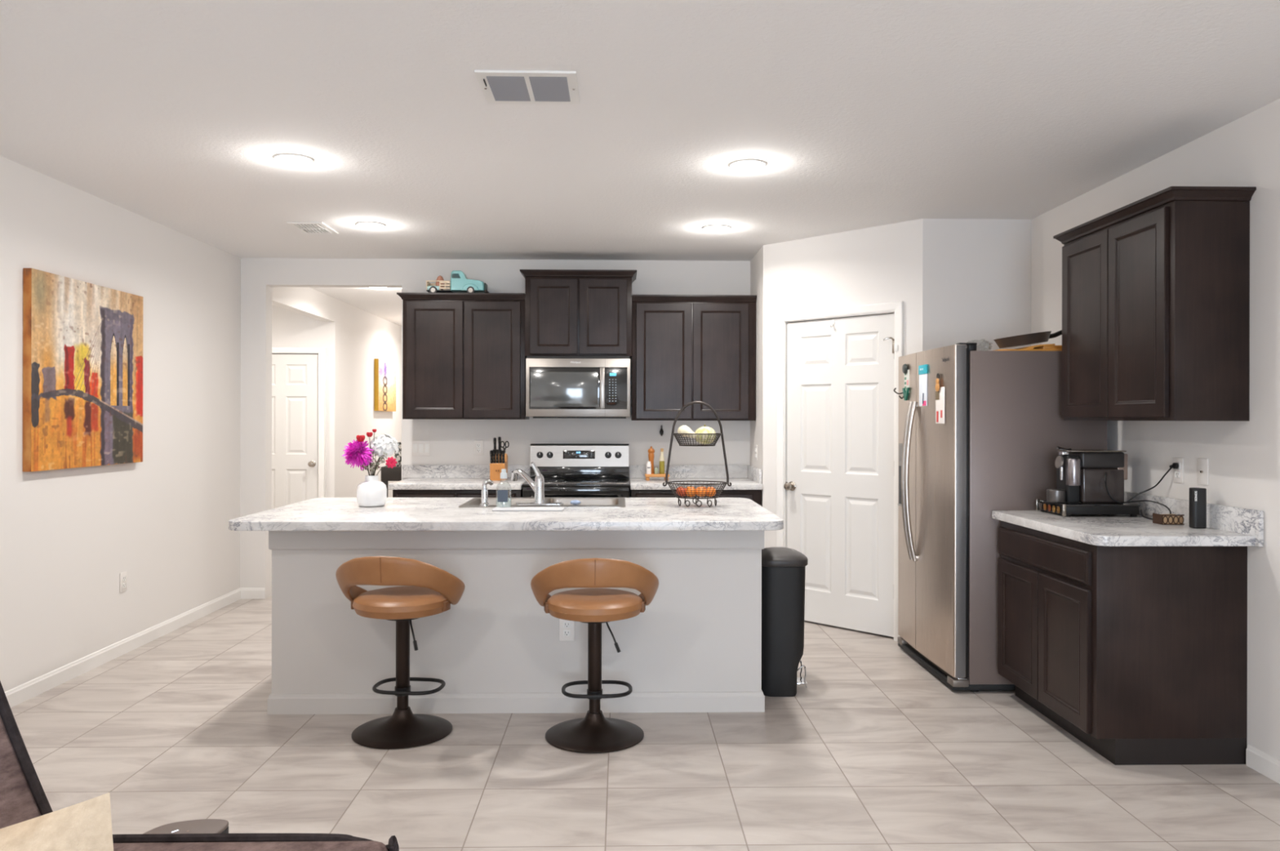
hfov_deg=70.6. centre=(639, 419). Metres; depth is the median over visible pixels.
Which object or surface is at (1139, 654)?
base cabinet
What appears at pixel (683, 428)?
squash
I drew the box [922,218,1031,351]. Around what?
wall
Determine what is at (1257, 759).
baseboard
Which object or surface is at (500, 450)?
kitchen knife
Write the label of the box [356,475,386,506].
flower vase
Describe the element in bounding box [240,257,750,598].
wall
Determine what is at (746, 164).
recessed light
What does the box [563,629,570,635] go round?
socket
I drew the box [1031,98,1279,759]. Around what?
wall
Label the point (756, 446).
wall outlet
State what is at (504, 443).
scissors
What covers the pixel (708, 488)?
tangerine
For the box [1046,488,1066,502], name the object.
drip tray
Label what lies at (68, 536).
wall
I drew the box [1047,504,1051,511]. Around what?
capsule
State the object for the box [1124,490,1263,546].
backsplash
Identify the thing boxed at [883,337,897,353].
lock
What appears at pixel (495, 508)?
cloth
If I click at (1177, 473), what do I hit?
socket
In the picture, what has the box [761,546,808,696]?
trash can
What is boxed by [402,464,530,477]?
backsplash
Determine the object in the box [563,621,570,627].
socket
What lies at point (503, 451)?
kitchen knife
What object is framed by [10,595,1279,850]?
floor
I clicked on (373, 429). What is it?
flower
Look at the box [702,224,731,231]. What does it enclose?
recessed light
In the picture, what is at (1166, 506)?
power cord
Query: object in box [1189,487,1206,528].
speaker
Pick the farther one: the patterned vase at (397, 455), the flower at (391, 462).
the patterned vase at (397, 455)
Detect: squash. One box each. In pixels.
[677,425,697,437]
[694,424,715,443]
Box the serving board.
[993,343,1062,351]
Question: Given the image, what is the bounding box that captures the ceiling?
[0,0,1279,326]
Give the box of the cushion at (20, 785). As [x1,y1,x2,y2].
[0,715,41,828]
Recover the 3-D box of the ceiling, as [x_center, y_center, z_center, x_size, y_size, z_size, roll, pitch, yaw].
[-0.989,-1.289,4.869,7.030,0.120,16.420,0,0,-1]
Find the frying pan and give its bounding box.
[993,329,1062,348]
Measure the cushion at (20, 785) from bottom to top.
0.755 m
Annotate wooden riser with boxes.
[644,473,669,479]
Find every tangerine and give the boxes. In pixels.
[677,486,686,496]
[685,487,696,497]
[696,487,706,497]
[706,486,715,495]
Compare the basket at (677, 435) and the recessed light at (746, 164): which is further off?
the basket at (677, 435)
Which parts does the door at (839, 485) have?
knob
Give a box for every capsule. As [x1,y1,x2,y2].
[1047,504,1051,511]
[1056,506,1060,512]
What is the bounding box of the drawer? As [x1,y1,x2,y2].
[1035,498,1140,516]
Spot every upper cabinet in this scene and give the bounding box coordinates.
[396,292,528,419]
[520,269,636,359]
[631,294,756,420]
[1053,186,1256,420]
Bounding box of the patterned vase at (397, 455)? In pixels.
[394,441,401,466]
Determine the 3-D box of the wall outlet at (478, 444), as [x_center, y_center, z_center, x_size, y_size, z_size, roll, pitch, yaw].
[-1.239,0.218,6.939,0.070,0.114,0.010,0,0,-1]
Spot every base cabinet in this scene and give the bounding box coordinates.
[392,488,522,497]
[630,489,761,505]
[998,520,1247,764]
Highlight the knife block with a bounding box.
[489,453,507,479]
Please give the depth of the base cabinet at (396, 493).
6.33 m
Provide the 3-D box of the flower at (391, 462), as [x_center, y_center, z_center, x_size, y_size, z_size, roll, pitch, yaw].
[-1.315,0.255,4.651,0.136,0.129,0.021,0,0,15]
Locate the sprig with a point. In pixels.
(383, 455)
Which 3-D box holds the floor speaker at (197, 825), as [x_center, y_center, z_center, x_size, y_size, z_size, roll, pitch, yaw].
[-1.260,1.250,2.473,0.215,0.241,0.181,0,0,-1]
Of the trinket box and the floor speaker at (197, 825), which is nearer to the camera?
the floor speaker at (197, 825)
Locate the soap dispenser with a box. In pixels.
[480,479,493,505]
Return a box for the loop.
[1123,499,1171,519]
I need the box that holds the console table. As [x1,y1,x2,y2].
[381,465,401,497]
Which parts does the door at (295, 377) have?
knob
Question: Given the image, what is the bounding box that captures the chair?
[0,680,53,828]
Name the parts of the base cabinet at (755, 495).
drawer, drawer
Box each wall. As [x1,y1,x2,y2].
[0,155,401,691]
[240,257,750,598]
[271,304,323,354]
[750,245,763,506]
[763,218,922,547]
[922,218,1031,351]
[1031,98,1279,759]
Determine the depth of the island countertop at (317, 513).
4.16 m
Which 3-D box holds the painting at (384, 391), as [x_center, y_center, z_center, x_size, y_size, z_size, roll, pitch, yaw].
[-3.116,-0.411,11.074,0.050,0.615,0.840,0,0,-1]
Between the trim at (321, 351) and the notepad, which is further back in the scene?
the trim at (321, 351)
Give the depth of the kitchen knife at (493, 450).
6.63 m
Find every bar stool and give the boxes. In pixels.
[335,555,465,748]
[530,557,658,752]
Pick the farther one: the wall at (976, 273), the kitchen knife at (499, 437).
the kitchen knife at (499, 437)
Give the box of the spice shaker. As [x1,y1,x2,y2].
[646,461,651,474]
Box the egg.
[435,275,444,289]
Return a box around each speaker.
[142,818,228,833]
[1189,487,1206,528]
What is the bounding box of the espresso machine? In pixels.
[1042,446,1127,502]
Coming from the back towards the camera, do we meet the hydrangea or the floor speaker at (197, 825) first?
the hydrangea
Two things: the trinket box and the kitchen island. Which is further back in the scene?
the kitchen island
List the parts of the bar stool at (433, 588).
seat, backrest, height lever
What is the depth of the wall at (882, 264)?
5.98 m
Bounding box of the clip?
[893,363,909,399]
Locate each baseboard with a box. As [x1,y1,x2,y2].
[4,587,265,707]
[1245,744,1279,783]
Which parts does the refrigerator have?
door handle, freezer door, door handle, fridge door, door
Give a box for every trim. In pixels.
[271,346,325,497]
[776,301,903,640]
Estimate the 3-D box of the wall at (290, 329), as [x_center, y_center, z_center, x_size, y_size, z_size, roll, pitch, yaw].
[-3.889,0.065,8.142,1.380,2.600,2.290,0,0,-1]
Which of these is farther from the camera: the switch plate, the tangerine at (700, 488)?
the switch plate
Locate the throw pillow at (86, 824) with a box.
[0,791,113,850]
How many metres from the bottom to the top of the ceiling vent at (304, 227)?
0.012 m
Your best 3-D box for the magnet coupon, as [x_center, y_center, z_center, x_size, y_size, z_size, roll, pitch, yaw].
[1.560,-0.111,4.719,0.015,0.264,0.132,0,0,-1]
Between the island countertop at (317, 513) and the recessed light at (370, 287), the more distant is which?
the recessed light at (370, 287)
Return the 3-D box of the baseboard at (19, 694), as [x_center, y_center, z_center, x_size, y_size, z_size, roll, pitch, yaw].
[-2.847,1.326,1.823,0.192,0.083,10.170,0,0,-1]
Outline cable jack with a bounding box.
[1197,457,1208,485]
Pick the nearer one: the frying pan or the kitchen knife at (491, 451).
the frying pan
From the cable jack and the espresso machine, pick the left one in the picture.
the espresso machine
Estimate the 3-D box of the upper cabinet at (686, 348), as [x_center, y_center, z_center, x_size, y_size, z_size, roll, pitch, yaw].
[0.395,-0.453,6.801,0.914,0.920,0.354,0,0,-1]
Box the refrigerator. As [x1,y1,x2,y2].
[897,342,1106,691]
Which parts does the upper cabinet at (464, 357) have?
door, crown moulding, door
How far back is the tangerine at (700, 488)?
4.65 m
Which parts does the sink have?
bowl, bowl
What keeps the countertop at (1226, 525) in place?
on the base cabinet at (1139, 654)
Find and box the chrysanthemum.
[342,439,373,474]
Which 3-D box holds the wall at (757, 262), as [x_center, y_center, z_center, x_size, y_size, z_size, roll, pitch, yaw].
[0.918,0.075,6.677,0.120,2.600,0.630,0,0,-1]
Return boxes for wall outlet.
[120,570,126,592]
[474,440,483,455]
[559,617,574,640]
[755,444,757,460]
[1173,457,1183,483]
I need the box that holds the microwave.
[525,355,630,417]
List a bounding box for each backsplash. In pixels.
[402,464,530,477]
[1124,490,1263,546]
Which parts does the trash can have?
lid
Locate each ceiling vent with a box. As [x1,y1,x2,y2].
[286,222,337,233]
[474,70,579,103]
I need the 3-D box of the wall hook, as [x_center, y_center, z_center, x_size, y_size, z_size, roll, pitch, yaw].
[0.167,0.085,6.958,0.032,0.091,0.033,0,0,-1]
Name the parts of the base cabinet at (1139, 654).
door, drawer, door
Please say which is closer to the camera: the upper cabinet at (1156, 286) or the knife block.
the upper cabinet at (1156, 286)
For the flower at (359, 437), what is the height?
0.238 m
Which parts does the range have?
knob, knob, oven door, display panel, panel, knob, knob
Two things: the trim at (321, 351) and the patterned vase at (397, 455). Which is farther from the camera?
the trim at (321, 351)
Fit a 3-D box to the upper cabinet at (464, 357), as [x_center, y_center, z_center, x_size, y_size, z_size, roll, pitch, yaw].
[-1.311,-0.462,6.764,0.929,0.920,0.354,0,0,-1]
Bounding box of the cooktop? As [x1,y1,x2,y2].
[521,478,629,486]
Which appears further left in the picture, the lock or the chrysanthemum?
the chrysanthemum
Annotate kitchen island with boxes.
[266,530,764,714]
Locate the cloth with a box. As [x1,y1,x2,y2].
[492,506,564,511]
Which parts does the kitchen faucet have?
spout, lever, deck plate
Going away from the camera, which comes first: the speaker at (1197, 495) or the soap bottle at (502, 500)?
the speaker at (1197, 495)
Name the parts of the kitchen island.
skirting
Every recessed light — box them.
[272,152,315,165]
[355,221,386,228]
[369,287,388,288]
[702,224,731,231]
[728,158,767,170]
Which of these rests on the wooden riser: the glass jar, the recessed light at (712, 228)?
the glass jar
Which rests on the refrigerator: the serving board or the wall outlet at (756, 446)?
the serving board
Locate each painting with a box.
[22,267,142,471]
[373,358,395,411]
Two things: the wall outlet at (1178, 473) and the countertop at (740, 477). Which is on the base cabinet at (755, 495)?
the countertop at (740, 477)
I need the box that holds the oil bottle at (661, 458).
[659,448,664,473]
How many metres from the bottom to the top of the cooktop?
0.015 m
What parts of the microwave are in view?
black panel, handle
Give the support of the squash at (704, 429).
in the basket at (677, 435)
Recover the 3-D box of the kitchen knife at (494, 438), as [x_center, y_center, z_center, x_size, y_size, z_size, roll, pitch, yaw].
[-1.083,0.192,6.750,0.023,0.114,0.044,0,0,-1]
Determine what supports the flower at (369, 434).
in the flower vase at (371, 492)
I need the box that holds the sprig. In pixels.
[360,452,387,475]
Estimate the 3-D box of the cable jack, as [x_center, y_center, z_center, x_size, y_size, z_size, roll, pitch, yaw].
[2.418,0.225,3.889,0.012,0.114,0.070,0,0,-1]
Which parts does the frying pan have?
handle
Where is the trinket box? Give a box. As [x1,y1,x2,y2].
[1152,512,1184,524]
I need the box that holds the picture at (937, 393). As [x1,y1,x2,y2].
[935,391,939,399]
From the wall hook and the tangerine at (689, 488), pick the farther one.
the wall hook
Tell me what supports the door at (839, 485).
in the wall at (882, 264)
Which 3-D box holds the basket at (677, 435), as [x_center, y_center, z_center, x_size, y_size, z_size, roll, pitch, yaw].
[0.299,0.177,4.728,0.302,0.546,0.278,0,0,33]
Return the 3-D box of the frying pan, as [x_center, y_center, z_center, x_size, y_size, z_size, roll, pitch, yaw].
[2.094,-0.432,4.767,0.442,0.113,0.286,0,0,-1]
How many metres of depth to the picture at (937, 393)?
4.75 m
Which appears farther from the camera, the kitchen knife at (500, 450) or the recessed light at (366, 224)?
the kitchen knife at (500, 450)
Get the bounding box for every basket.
[662,400,731,506]
[666,480,728,498]
[672,432,721,446]
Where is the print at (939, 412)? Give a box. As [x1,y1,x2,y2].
[936,409,942,422]
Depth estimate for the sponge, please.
4.68 m
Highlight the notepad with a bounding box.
[918,364,927,405]
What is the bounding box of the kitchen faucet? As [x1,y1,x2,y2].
[511,462,564,505]
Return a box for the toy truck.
[426,270,488,293]
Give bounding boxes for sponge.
[569,499,580,504]
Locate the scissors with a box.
[501,440,509,452]
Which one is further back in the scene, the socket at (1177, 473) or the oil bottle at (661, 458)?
the oil bottle at (661, 458)
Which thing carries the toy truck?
on the upper cabinet at (464, 357)
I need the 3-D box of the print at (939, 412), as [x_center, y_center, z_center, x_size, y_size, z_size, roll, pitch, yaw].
[1.566,-0.070,4.718,0.002,0.168,0.101,0,0,-3]
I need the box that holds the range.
[521,443,629,497]
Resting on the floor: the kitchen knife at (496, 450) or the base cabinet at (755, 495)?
the base cabinet at (755, 495)
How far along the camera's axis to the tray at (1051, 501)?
4.29 m
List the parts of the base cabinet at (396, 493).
drawer, drawer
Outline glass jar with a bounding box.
[653,466,657,474]
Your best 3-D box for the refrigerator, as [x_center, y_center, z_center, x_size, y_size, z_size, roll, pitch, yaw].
[1.914,0.496,5.002,0.862,1.762,0.922,0,0,-1]
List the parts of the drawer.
chrome post, drawer, chrome post, plate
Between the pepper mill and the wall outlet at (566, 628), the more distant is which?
the pepper mill
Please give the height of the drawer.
0.060 m
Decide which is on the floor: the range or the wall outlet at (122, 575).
the range
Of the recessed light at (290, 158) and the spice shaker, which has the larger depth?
the spice shaker
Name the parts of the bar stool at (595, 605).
seat, backrest, height lever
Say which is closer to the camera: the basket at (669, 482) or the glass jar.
the basket at (669, 482)
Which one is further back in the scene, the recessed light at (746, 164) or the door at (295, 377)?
the door at (295, 377)
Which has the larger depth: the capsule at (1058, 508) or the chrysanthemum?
the chrysanthemum
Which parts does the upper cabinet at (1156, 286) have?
door, door, crown moulding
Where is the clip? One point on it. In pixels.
(905, 392)
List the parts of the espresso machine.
coffee spout, lever, lid, water tank, panel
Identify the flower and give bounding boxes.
[355,435,369,475]
[366,431,373,475]
[372,428,376,471]
[376,456,397,475]
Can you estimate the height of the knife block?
0.195 m
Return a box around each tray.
[1042,500,1081,502]
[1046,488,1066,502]
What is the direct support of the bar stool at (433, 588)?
on the floor
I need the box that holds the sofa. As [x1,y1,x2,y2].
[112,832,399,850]
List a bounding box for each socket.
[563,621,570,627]
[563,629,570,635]
[1174,471,1180,477]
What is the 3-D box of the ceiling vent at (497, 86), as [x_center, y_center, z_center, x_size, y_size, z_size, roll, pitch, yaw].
[-0.407,-1.220,3.337,0.357,0.014,0.310,0,0,-1]
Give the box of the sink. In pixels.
[458,497,625,506]
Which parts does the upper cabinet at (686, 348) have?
door, crown moulding, door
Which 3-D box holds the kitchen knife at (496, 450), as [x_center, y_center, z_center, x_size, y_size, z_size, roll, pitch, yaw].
[-1.049,0.273,6.641,0.023,0.109,0.044,0,0,-1]
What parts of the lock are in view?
strike plate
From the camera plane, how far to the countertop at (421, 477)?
6.90 m
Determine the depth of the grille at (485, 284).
6.69 m
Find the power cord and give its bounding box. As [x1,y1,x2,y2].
[1104,462,1178,502]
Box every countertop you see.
[228,497,783,530]
[388,464,530,489]
[629,464,762,489]
[991,490,1263,546]
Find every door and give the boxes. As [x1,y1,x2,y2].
[271,354,318,508]
[783,313,893,636]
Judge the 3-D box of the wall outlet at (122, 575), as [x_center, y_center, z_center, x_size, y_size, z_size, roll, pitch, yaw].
[-3.013,0.947,5.275,0.010,0.114,0.070,0,0,-1]
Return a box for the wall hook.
[659,424,663,435]
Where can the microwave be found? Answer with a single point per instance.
(557, 386)
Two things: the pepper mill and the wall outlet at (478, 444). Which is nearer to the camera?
the pepper mill
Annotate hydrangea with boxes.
[368,433,399,475]
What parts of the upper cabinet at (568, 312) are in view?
door, crown moulding, door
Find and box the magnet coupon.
[934,373,944,423]
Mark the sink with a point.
(584, 501)
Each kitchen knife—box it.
[489,449,493,462]
[492,448,495,462]
[493,437,496,449]
[495,448,498,462]
[497,436,501,449]
[498,448,502,462]
[502,449,505,462]
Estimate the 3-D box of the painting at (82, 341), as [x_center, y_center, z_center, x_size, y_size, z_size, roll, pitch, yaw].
[-2.986,-0.240,4.900,0.042,0.989,1.028,0,0,-1]
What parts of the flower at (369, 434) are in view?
stem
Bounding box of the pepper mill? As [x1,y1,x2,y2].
[648,445,654,473]
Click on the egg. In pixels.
(439, 277)
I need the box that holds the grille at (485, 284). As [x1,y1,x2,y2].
[484,282,487,290]
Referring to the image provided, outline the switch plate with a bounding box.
[412,440,430,455]
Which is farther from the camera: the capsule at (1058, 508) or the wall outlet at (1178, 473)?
the capsule at (1058, 508)
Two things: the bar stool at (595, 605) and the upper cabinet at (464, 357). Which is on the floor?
the bar stool at (595, 605)
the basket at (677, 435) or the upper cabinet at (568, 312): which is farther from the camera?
the upper cabinet at (568, 312)
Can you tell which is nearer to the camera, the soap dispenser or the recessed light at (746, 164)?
the recessed light at (746, 164)
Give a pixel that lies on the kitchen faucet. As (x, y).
(538, 486)
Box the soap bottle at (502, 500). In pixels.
[496,468,511,506]

